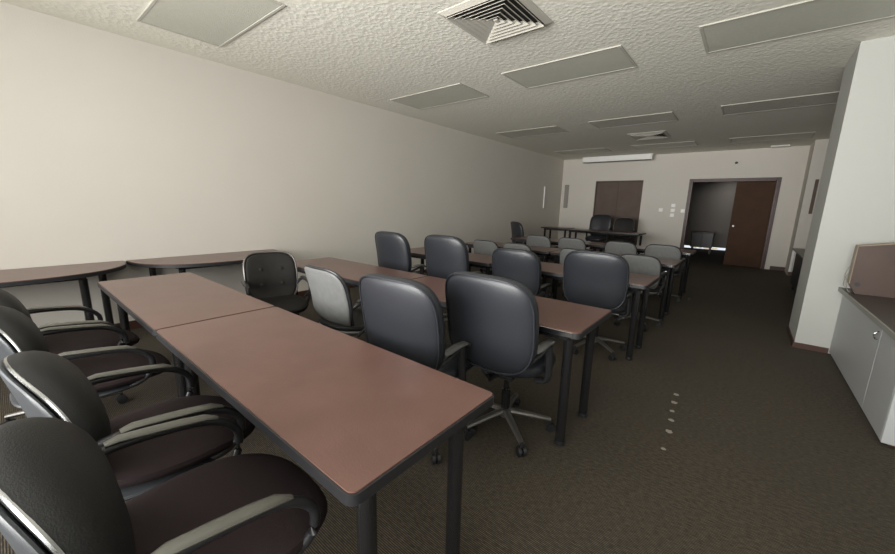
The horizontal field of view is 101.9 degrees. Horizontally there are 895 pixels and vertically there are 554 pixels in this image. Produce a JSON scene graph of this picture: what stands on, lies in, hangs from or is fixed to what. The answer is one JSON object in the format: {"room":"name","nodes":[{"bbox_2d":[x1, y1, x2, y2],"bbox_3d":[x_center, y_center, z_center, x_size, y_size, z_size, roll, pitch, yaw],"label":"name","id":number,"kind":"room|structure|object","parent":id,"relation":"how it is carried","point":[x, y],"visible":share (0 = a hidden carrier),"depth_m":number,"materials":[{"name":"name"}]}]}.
{"room":"classroom","nodes":[
{"label":"classroom","id":0,"kind":"room"},
{"bbox_2d":[0,1,563,326],"bbox_3d":[-0.589,-1.474,6.982,0.100,2.910,13.890,10,14,38],"label":"wall","id":1,"kind":"structure","parent":0,"point":[114,147],"depth_m":4.14,"materials":[{"name":"white paint"}]},
{"bbox_2d":[116,247,551,329],"bbox_3d":[-0.586,-0.083,7.214,0.012,0.090,13.670,10,14,38],"label":"baseboard","id":2,"kind":"structure","parent":1,"relation":"attached to","point":[134,324],"depth_m":3.92,"materials":[{"name":"brown"}]},
{"bbox_2d":[0,247,894,553],"bbox_3d":[3.870,0.256,6.542,8.030,0.100,18.400,10,14,38],"label":"floor","id":3,"kind":"structure","parent":0,"point":[770,449],"depth_m":2.07,"materials":[{"name":"carpet"}]},
{"bbox_2d":[0,261,125,323],"bbox_3d":[-3.553,0.346,3.017,0.722,0.740,1.516,10,14,38],"label":"round table","id":4,"kind":"object","parent":3,"relation":"on","point":[60,273],"visible":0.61,"depth_m":3.19,"materials":[{"name":"brown laminate"}]},
{"bbox_2d":[0,289,139,424],"bbox_3d":[-2.331,0.450,2.242,0.587,0.894,0.657,9,14,34],"label":"armchair","id":5,"kind":"object","parent":3,"relation":"on","point":[58,343],"visible":0.27,"depth_m":2.22,"materials":[{"name":"black leather"}]},
{"bbox_2d":[0,289,32,320],"bbox_3d":[-2.452,0.260,2.022,0.498,0.442,0.181,9,14,34],"label":"cushion","id":6,"kind":"object","parent":5,"relation":"on","point":[7,299],"depth_m":1.93,"materials":[{"name":"black leather"}]},
{"bbox_2d":[0,306,170,408],"bbox_3d":[-1.857,0.531,1.895,0.587,0.894,0.657,10,14,36],"label":"armchair","id":7,"kind":"object","parent":3,"relation":"on","point":[18,332],"visible":0.44,"depth_m":1.78,"materials":[{"name":"black leather"}]},
{"bbox_2d":[0,306,49,352],"bbox_3d":[-1.985,0.339,1.679,0.498,0.442,0.181,10,14,36],"label":"cushion","id":8,"kind":"object","parent":7,"relation":"on","point":[18,333],"depth_m":1.55,"materials":[{"name":"black leather"}]},
{"bbox_2d":[0,350,254,500],"bbox_3d":[-1.101,0.642,1.378,0.587,0.912,0.657,10,14,36],"label":"armchair","id":9,"kind":"object","parent":3,"relation":"on","point":[43,383],"visible":0.61,"depth_m":1.18,"materials":[{"name":"black leather"}]},
{"bbox_2d":[7,350,111,457],"bbox_3d":[-1.228,0.447,1.161,0.498,0.450,0.181,10,14,36],"label":"cushion","id":10,"kind":"object","parent":9,"relation":"on","point":[44,384],"depth_m":1.03,"materials":[{"name":"black leather"}]},
{"bbox_2d":[0,414,327,553],"bbox_3d":[-0.675,0.721,0.985,0.587,0.930,0.657,11,15,39],"label":"armchair","id":11,"kind":"object","parent":3,"relation":"on","point":[60,492],"visible":1,"depth_m":0.81,"materials":[{"name":"black leather"}]},
{"bbox_2d":[0,417,135,553],"bbox_3d":[-0.811,0.520,0.775,0.498,0.459,0.181,11,15,39],"label":"cushion","id":12,"kind":"object","parent":11,"relation":"on","point":[60,492],"depth_m":0.65,"materials":[{"name":"black leather"}]},
{"bbox_2d":[97,272,274,397],"bbox_3d":[-1.883,0.471,2.589,1.595,0.740,0.610,10,14,38],"label":"table","id":13,"kind":"object","parent":3,"relation":"on","point":[158,302],"visible":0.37,"depth_m":2.34,"materials":[{"name":"brown laminate"}]},
{"bbox_2d":[126,249,277,275],"bbox_3d":[-2.581,0.138,4.187,0.722,0.740,1.516,10,14,38],"label":"round table","id":14,"kind":"object","parent":3,"relation":"on","point":[182,263],"visible":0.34,"depth_m":3.84,"materials":[{"name":"brown laminate"}]},
{"bbox_2d":[241,251,310,313],"bbox_3d":[-1.555,0.244,3.342,0.575,0.909,0.589,-5,13,-29],"label":"armchair","id":15,"kind":"object","parent":3,"relation":"on","point":[271,277],"visible":0.74,"depth_m":3.39,"materials":[{"name":"black leather"}]},
{"bbox_2d":[246,253,295,298],"bbox_3d":[-1.659,-0.008,3.427,0.426,0.416,0.170,-7,14,-36],"label":"cushion","id":16,"kind":"object","parent":15,"relation":"on","point":[268,275],"depth_m":3.42,"materials":[{"name":"black leather"}]},
{"bbox_2d":[155,307,493,553],"bbox_3d":[-0.645,0.697,1.600,1.595,0.740,0.610,10,14,38],"label":"table","id":17,"kind":"object","parent":3,"relation":"on","point":[355,414],"visible":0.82,"depth_m":1.25,"materials":[{"name":"brown laminate"}]},
{"bbox_2d":[304,264,364,336],"bbox_3d":[-0.738,0.355,2.786,0.575,0.946,0.584,9,13,32],"label":"armchair","id":18,"kind":"object","parent":3,"relation":"on","point":[330,293],"visible":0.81,"depth_m":2.52,"materials":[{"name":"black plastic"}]},
{"bbox_2d":[331,273,351,322],"bbox_3d":[-0.848,0.137,2.615,0.446,0.419,0.165,11,15,39],"label":"cushion","id":19,"kind":"object","parent":18,"relation":"on","point":[341,310],"depth_m":2.47,"materials":[{"name":"black plastic"}]},
{"bbox_2d":[296,257,426,314],"bbox_3d":[-0.987,0.279,3.667,1.595,0.740,0.610,10,14,38],"label":"table","id":20,"kind":"object","parent":3,"relation":"on","point":[351,272],"visible":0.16,"depth_m":3.58,"materials":[{"name":"brown laminate"}]},
{"bbox_2d":[375,231,426,274],"bbox_3d":[-0.514,-0.046,4.536,0.621,1.062,0.677,11,15,40],"label":"chair","id":21,"kind":"object","parent":3,"relation":"on","point":[393,249],"visible":0.44,"depth_m":4.20,"materials":[{"name":"black leather"}]},
{"bbox_2d":[359,273,475,464],"bbox_3d":[-0.130,0.457,2.125,0.578,1.031,0.676,9,14,34],"label":"chair","id":22,"kind":"object","parent":3,"relation":"on","point":[403,317],"visible":0.59,"depth_m":1.79,"materials":[{"name":"black leather"}]},
{"bbox_2d":[410,247,491,274],"bbox_3d":[0.043,0.059,4.905,1.595,0.740,0.610,10,14,38],"label":"table","id":23,"kind":"object","parent":3,"relation":"on","point":[475,260],"visible":0.18,"depth_m":4.57,"materials":[{"name":"brown laminate"}]},
{"bbox_2d":[424,234,481,321],"bbox_3d":[0.112,0.049,4.110,0.621,1.072,0.677,10,14,38],"label":"chair","id":24,"kind":"object","parent":3,"relation":"on","point":[445,255],"visible":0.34,"depth_m":3.78,"materials":[{"name":"black leather"}]},
{"bbox_2d":[473,240,498,274],"bbox_3d":[0.697,-0.152,5.678,0.541,0.884,0.584,8,13,32],"label":"armchair","id":25,"kind":"object","parent":3,"relation":"on","point":[485,247],"visible":0.37,"depth_m":5.41,"materials":[{"name":"grey plastic"}]},
{"bbox_2d":[445,271,556,456],"bbox_3d":[0.354,0.451,2.215,0.621,1.031,0.677,10,14,38],"label":"chair","id":26,"kind":"object","parent":3,"relation":"on","point":[498,316],"visible":0.94,"depth_m":1.93,"materials":[{"name":"black plastic"}]},
{"bbox_2d":[412,276,611,446],"bbox_3d":[0.250,0.506,2.676,1.595,0.740,0.614,10,14,38],"label":"table","id":27,"kind":"object","parent":3,"relation":"on","point":[566,321],"visible":0.6,"depth_m":2.18,"materials":[{"name":"brown laminate"}]},
{"bbox_2d":[465,242,561,293],"bbox_3d":[1.056,-0.158,6.124,1.595,0.740,0.610,10,14,38],"label":"table","id":28,"kind":"object","parent":3,"relation":"on","point":[538,250],"visible":0.16,"depth_m":5.76,"materials":[{"name":"brown laminate"}]},
{"bbox_2d":[511,221,523,243],"bbox_3d":[1.842,-0.786,8.615,0.680,1.041,0.696,-1,11,-11],"label":"chair","id":29,"kind":"object","parent":3,"relation":"on","point":[517,230],"visible":0.32,"depth_m":8.33,"materials":[{"name":"black leather"}]},
{"bbox_2d":[492,248,550,337],"bbox_3d":[0.813,0.163,3.863,0.578,0.979,0.676,10,14,38],"label":"chair","id":30,"kind":"object","parent":3,"relation":"on","point":[522,266],"visible":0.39,"depth_m":3.53,"materials":[{"name":"black plastic"}]},
{"bbox_2d":[503,242,543,261],"bbox_3d":[1.106,-0.077,5.351,0.541,0.884,0.584,8,13,32],"label":"armchair","id":31,"kind":"object","parent":3,"relation":"on","point":[508,244],"visible":0.11,"depth_m":5.04,"materials":[{"name":"black plastic"}]},
{"bbox_2d":[526,235,557,283],"bbox_3d":[1.785,-0.360,6.862,0.575,0.884,0.584,8,13,31],"label":"armchair","id":32,"kind":"object","parent":3,"relation":"on","point":[532,240],"visible":0.39,"depth_m":6.61,"materials":[{"name":"black plastic"}]},
{"bbox_2d":[511,236,597,248],"bbox_3d":[2.108,-0.383,7.388,1.595,0.740,0.610,10,14,38],"label":"table","id":33,"kind":"object","parent":3,"relation":"on","point":[517,239],"visible":0.33,"depth_m":7.39,"materials":[{"name":"brown laminate"}]},
{"bbox_2d":[541,226,572,237],"bbox_3d":[3.160,-1.022,10.515,0.780,0.827,0.600,10,14,38],"label":"table","id":34,"kind":"object","parent":3,"relation":"on","point":[549,228],"visible":0.3,"depth_m":10.31,"materials":[{"name":"brown laminate"}]},
{"bbox_2d":[559,248,587,280],"bbox_3d":[1.764,0.043,4.825,0.541,0.884,0.584,8,13,32],"label":"armchair","id":35,"kind":"object","parent":3,"relation":"on","point":[564,251],"visible":0.09,"depth_m":4.65,"materials":[{"name":"black plastic"}]},
{"bbox_2d":[557,237,592,286],"bbox_3d":[2.252,-0.275,6.489,0.584,0.884,0.575,-9,15,-43],"label":"armchair","id":36,"kind":"object","parent":3,"relation":"on","point":[564,242],"visible":0.27,"depth_m":6.21,"materials":[{"name":"black plastic"}]},
{"bbox_2d":[491,262,659,360],"bbox_3d":[1.280,0.285,3.914,1.595,0.740,0.614,10,14,38],"label":"table","id":37,"kind":"object","parent":3,"relation":"on","point":[637,282],"visible":0.56,"depth_m":3.51,"materials":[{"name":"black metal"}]},
{"bbox_2d":[563,250,633,359],"bbox_3d":[1.464,0.226,3.542,0.621,1.010,0.677,10,14,36],"label":"chair","id":38,"kind":"object","parent":3,"relation":"on","point":[590,278],"visible":0.81,"depth_m":3.26,"materials":[{"name":"black leather"}]},
{"bbox_2d":[585,214,611,242],"bbox_3d":[4.219,-1.145,10.262,0.652,1.218,0.678,11,15,40],"label":"chair","id":39,"kind":"object","parent":3,"relation":"on","point":[597,222],"visible":0.6,"depth_m":10.28,"materials":[{"name":"black leather"}]},
{"bbox_2d":[566,228,645,254],"bbox_3d":[4.094,-0.807,9.580,1.860,0.815,0.620,11,15,41],"label":"table","id":40,"kind":"object","parent":3,"relation":"on","point":[607,232],"visible":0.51,"depth_m":9.24,"materials":[{"name":"brown laminate"}]},
{"bbox_2d":[550,250,682,320],"bbox_3d":[2.293,0.068,5.133,1.595,0.740,0.614,10,14,38],"label":"table","id":41,"kind":"object","parent":3,"relation":"on","point":[669,265],"visible":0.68,"depth_m":4.76,"materials":[{"name":"black metal"}]},
{"bbox_2d":[608,217,634,241],"bbox_3d":[4.690,-1.025,9.854,0.643,1.163,0.591,7,13,27],"label":"armchair","id":42,"kind":"object","parent":3,"relation":"on","point":[626,224],"visible":0.7,"depth_m":9.87,"materials":[{"name":"black leather"}]},
{"bbox_2d":[613,218,632,236],"bbox_3d":[4.805,-1.335,9.927,0.477,0.533,0.170,9,14,35],"label":"cushion","id":43,"kind":"object","parent":42,"relation":"on","point":[620,224],"depth_m":9.93,"materials":[{"name":"black leather"}]},
{"bbox_2d":[604,241,642,254],"bbox_3d":[2.863,-0.163,6.000,0.584,0.884,0.575,-9,15,-43],"label":"armchair","id":44,"kind":"object","parent":3,"relation":"on","point":[616,247],"visible":0.32,"depth_m":5.72,"materials":[{"name":"black plastic"}]},
{"bbox_2d":[613,254,667,330],"bbox_3d":[2.309,0.143,4.389,0.584,0.884,0.541,-9,15,-43],"label":"armchair","id":45,"kind":"object","parent":3,"relation":"on","point":[639,264],"visible":0.53,"depth_m":4.13,"materials":[{"name":"black plastic"}]},
{"bbox_2d":[588,242,696,297],"bbox_3d":[3.345,-0.157,6.397,1.595,0.740,0.614,10,14,38],"label":"table","id":46,"kind":"object","parent":3,"relation":"on","point":[686,253],"visible":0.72,"depth_m":6.05,"materials":[{"name":"black metal"}]},
{"bbox_2d":[641,244,685,301],"bbox_3d":[3.319,-0.080,5.636,0.584,0.884,0.575,-9,15,-43],"label":"armchair","id":47,"kind":"object","parent":3,"relation":"on","point":[656,250],"visible":0.48,"depth_m":5.38,"materials":[{"name":"black plastic"}]},
{"bbox_2d":[690,231,715,253],"bbox_3d":[8.566,-1.170,12.228,0.640,0.710,0.480,10,14,38],"label":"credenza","id":48,"kind":"object","parent":3,"relation":"on","point":[704,239],"visible":0.97,"depth_m":12.03,"materials":[{"name":"black plastic"}]},
{"bbox_2d":[790,248,804,291],"bbox_3d":[6.189,0.060,5.654,1.160,0.740,2.440,10,14,38],"label":"table","id":49,"kind":"object","parent":3,"relation":"on","point":[800,252],"visible":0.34,"depth_m":6.35,"materials":[{"name":"grey"}]},
{"bbox_2d":[789,36,894,353],"bbox_3d":[4.701,-0.595,3.191,2.043,2.910,0.720,10,14,38],"label":"wall pier","id":50,"kind":"object","parent":3,"relation":"on","point":[855,202],"visible":0.8,"depth_m":3.42,"materials":[{"name":"grey paint"}]},
{"bbox_2d":[787,325,828,353],"bbox_3d":[3.966,0.678,4.021,0.265,0.055,0.732,10,14,38],"label":"baseboard","id":51,"kind":"object","parent":50,"relation":"attached to","point":[793,344],"visible":1,"depth_m":3.77,"materials":[{"name":"brown"}]},
{"bbox_2d":[829,296,894,447],"bbox_3d":[3.488,0.628,2.697,0.654,0.645,1.898,10,14,38],"label":"base cabinet","id":52,"kind":"object","parent":3,"relation":"on","point":[864,354],"visible":0.87,"depth_m":2.61,"materials":[{"name":"grey paint"}]},
{"bbox_2d":[838,287,894,340],"bbox_3d":[3.477,0.293,2.627,0.657,0.040,1.928,10,14,38],"label":"countertop","id":53,"kind":"structure","parent":52,"relation":"on","point":[881,310],"depth_m":2.80,"materials":[{"name":"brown laminate"}]},
{"bbox_2d":[843,267,849,291],"bbox_3d":[3.651,0.020,3.312,0.056,0.234,0.040,10,14,38],"label":"cable","id":54,"kind":"object","parent":53,"relation":"on","point":[848,267],"visible":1,"depth_m":3.32,"materials":[{"name":"grey plastic"}]},
{"bbox_2d":[847,242,894,297],"bbox_3d":[3.896,-0.085,3.093,0.613,0.541,0.108,10,14,38],"label":"case","id":55,"kind":"object","parent":53,"relation":"on","point":[872,267],"visible":1,"depth_m":3.18,"materials":[{"name":"brown wood"}]},
{"bbox_2d":[0,0,894,159],"bbox_3d":[2.513,-2.390,4.239,8.030,0.100,13.890,10,14,38],"label":"ceiling","id":56,"kind":"structure","parent":0,"point":[374,53],"depth_m":3.90,"materials":[{"name":"white paint"}]},
{"bbox_2d":[136,0,285,46],"bbox_3d":[-2.011,-2.206,3.039,1.320,0.010,0.680,10,14,38],"label":"recessed light","id":57,"kind":"object","parent":56,"relation":"in","point":[214,22],"visible":1,"depth_m":3.09,"materials":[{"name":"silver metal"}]},
{"bbox_2d":[391,83,488,109],"bbox_3d":[-0.135,-2.607,5.294,1.320,0.010,0.680,10,14,38],"label":"recessed light","id":58,"kind":"object","parent":56,"relation":"in","point":[456,93],"visible":1,"depth_m":5.23,"materials":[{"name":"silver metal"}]},
{"bbox_2d":[437,0,552,43],"bbox_3d":[0.402,-2.126,3.002,0.690,0.039,0.690,10,14,38],"label":"ceiling vent","id":59,"kind":"object","parent":56,"relation":"in","point":[488,21],"visible":1,"depth_m":2.98,"materials":[{"name":"silver metal"}]},
{"bbox_2d":[497,126,568,137],"bbox_3d":[1.766,-3.014,7.579,1.320,0.010,0.680,10,14,38],"label":"recessed light","id":60,"kind":"object","parent":56,"relation":"in","point":[551,129],"visible":1,"depth_m":7.53,"materials":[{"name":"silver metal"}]},
{"bbox_2d":[501,45,637,88],"bbox_3d":[1.349,-2.336,4.107,1.320,0.010,0.680,10,14,38],"label":"recessed light","id":61,"kind":"object","parent":56,"relation":"in","point":[615,58],"visible":1,"depth_m":4.03,"materials":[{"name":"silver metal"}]},
{"bbox_2d":[555,148,610,154],"bbox_3d":[3.717,-3.432,9.925,1.320,0.010,0.680,10,14,38],"label":"recessed light","id":62,"kind":"object","parent":56,"relation":"in","point":[595,150],"visible":1,"depth_m":9.88,"materials":[{"name":"white plastic"}]},
{"bbox_2d":[588,112,677,128],"bbox_3d":[3.250,-2.743,6.392,1.320,0.010,0.680,10,14,38],"label":"recessed light","id":63,"kind":"object","parent":56,"relation":"in","point":[667,116],"visible":1,"depth_m":6.34,"materials":[{"name":"white plastic"}]},
{"bbox_2d":[627,130,670,139],"bbox_3d":[4.204,-2.939,7.572,0.690,0.039,0.690,10,14,38],"label":"ceiling vent","id":64,"kind":"object","parent":56,"relation":"in","point":[656,134],"visible":1,"depth_m":7.50,"materials":[{"name":"silver metal"}]},
{"bbox_2d":[631,141,697,149],"bbox_3d":[5.202,-3.161,8.738,1.320,0.010,0.680,10,14,38],"label":"recessed light","id":65,"kind":"object","parent":56,"relation":"in","point":[687,143],"visible":1,"depth_m":8.69,"materials":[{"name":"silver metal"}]},
{"bbox_2d":[729,132,815,142],"bbox_3d":[6.697,-2.888,7.543,1.320,0.010,0.680,10,14,38],"label":"recessed light","id":66,"kind":"object","parent":56,"relation":"in","point":[806,134],"visible":1,"depth_m":7.50,"materials":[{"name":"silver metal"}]},
{"bbox_2d":[721,91,838,115],"bbox_3d":[4.745,-2.470,5.197,1.320,0.010,0.680,10,14,38],"label":"recessed light","id":67,"kind":"object","parent":56,"relation":"in","point":[831,97],"visible":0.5,"depth_m":5.17,"materials":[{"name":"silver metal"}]},
{"bbox_2d":[771,145,789,147],"bbox_3d":[7.734,-3.035,8.440,0.330,0.020,0.240,10,14,38],"label":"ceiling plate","id":68,"kind":"object","parent":56,"relation":"attached to","point":[776,146],"visible":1,"depth_m":8.39,"materials":[{"name":"white plastic"}]},
{"bbox_2d":[699,0,894,53],"bbox_3d":[2.844,-2.063,2.912,1.320,0.010,0.680,10,14,38],"label":"recessed light","id":69,"kind":"object","parent":56,"relation":"in","point":[809,16],"visible":1,"depth_m":2.94,"materials":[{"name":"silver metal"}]},
{"bbox_2d":[557,145,810,268],"bbox_3d":[6.878,-1.841,9.745,7.930,2.910,0.120,10,14,38],"label":"wall","id":70,"kind":"structure","parent":0,"point":[666,177],"depth_m":10.06,"materials":[{"name":"white paint"}]},
{"bbox_2d":[563,185,568,207],"bbox_3d":[3.917,-2.650,11.969,0.141,0.710,0.024,10,14,38],"label":"wall speaker","id":71,"kind":"object","parent":70,"relation":"attached to","point":[566,193],"visible":1,"depth_m":11.96,"materials":[{"name":"grey metal"}]},
{"bbox_2d":[589,180,643,251],"bbox_3d":[5.159,-1.813,11.168,1.340,2.220,0.192,10,14,38],"label":"door","id":72,"kind":"structure","parent":70,"relation":"in","point":[616,199],"depth_m":11.01,"materials":[{"name":"brown wood"}]},
{"bbox_2d":[582,153,653,162],"bbox_3d":[4.987,-3.460,10.658,1.900,0.170,0.445,10,14,38],"label":"projection screen","id":73,"kind":"object","parent":70,"relation":"attached to","point":[649,156],"visible":1,"depth_m":10.45,"materials":[{"name":"white metal"}]},
{"bbox_2d":[586,249,784,270],"bbox_3d":[5.980,-0.600,10.626,5.778,0.090,0.012,10,14,38],"label":"baseboard","id":74,"kind":"structure","parent":70,"relation":"attached to","point":[771,267],"depth_m":8.93,"materials":[{"name":"brown"}]},
{"bbox_2d":[680,177,781,268],"bbox_3d":[7.452,-1.485,9.796,1.965,2.220,0.920,10,14,38],"label":"door","id":75,"kind":"structure","parent":70,"relation":"in","point":[755,199],"depth_m":9.17,"materials":[{"name":"brown wood"}]},
{"bbox_2d":[684,182,736,247],"bbox_3d":[8.469,-1.980,11.436,3.600,2.600,4.510,10,14,38],"label":"wall","id":76,"kind":"structure","parent":0,"point":[711,206],"depth_m":13.21,"materials":[{"name":"grey paint"}]},
{"bbox_2d":[785,139,828,274],"bbox_3d":[8.654,-1.394,7.709,1.740,2.910,0.849,10,14,38],"label":"wall","id":77,"kind":"structure","parent":0,"point":[818,148],"depth_m":7.88,"materials":[{"name":"white paint"}]},
{"bbox_2d":[788,251,794,271],"bbox_3d":[7.696,-0.377,8.117,0.040,0.530,0.020,10,14,38],"label":"trim","id":78,"kind":"structure","parent":77,"relation":"attached to","point":[793,252],"depth_m":8.12,"materials":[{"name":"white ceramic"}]},
{"bbox_2d":[808,179,818,213],"bbox_3d":[7.831,-1.716,7.766,0.055,0.720,0.020,10,14,38],"label":"trim","id":79,"kind":"structure","parent":77,"relation":"attached to","point":[816,180],"depth_m":7.76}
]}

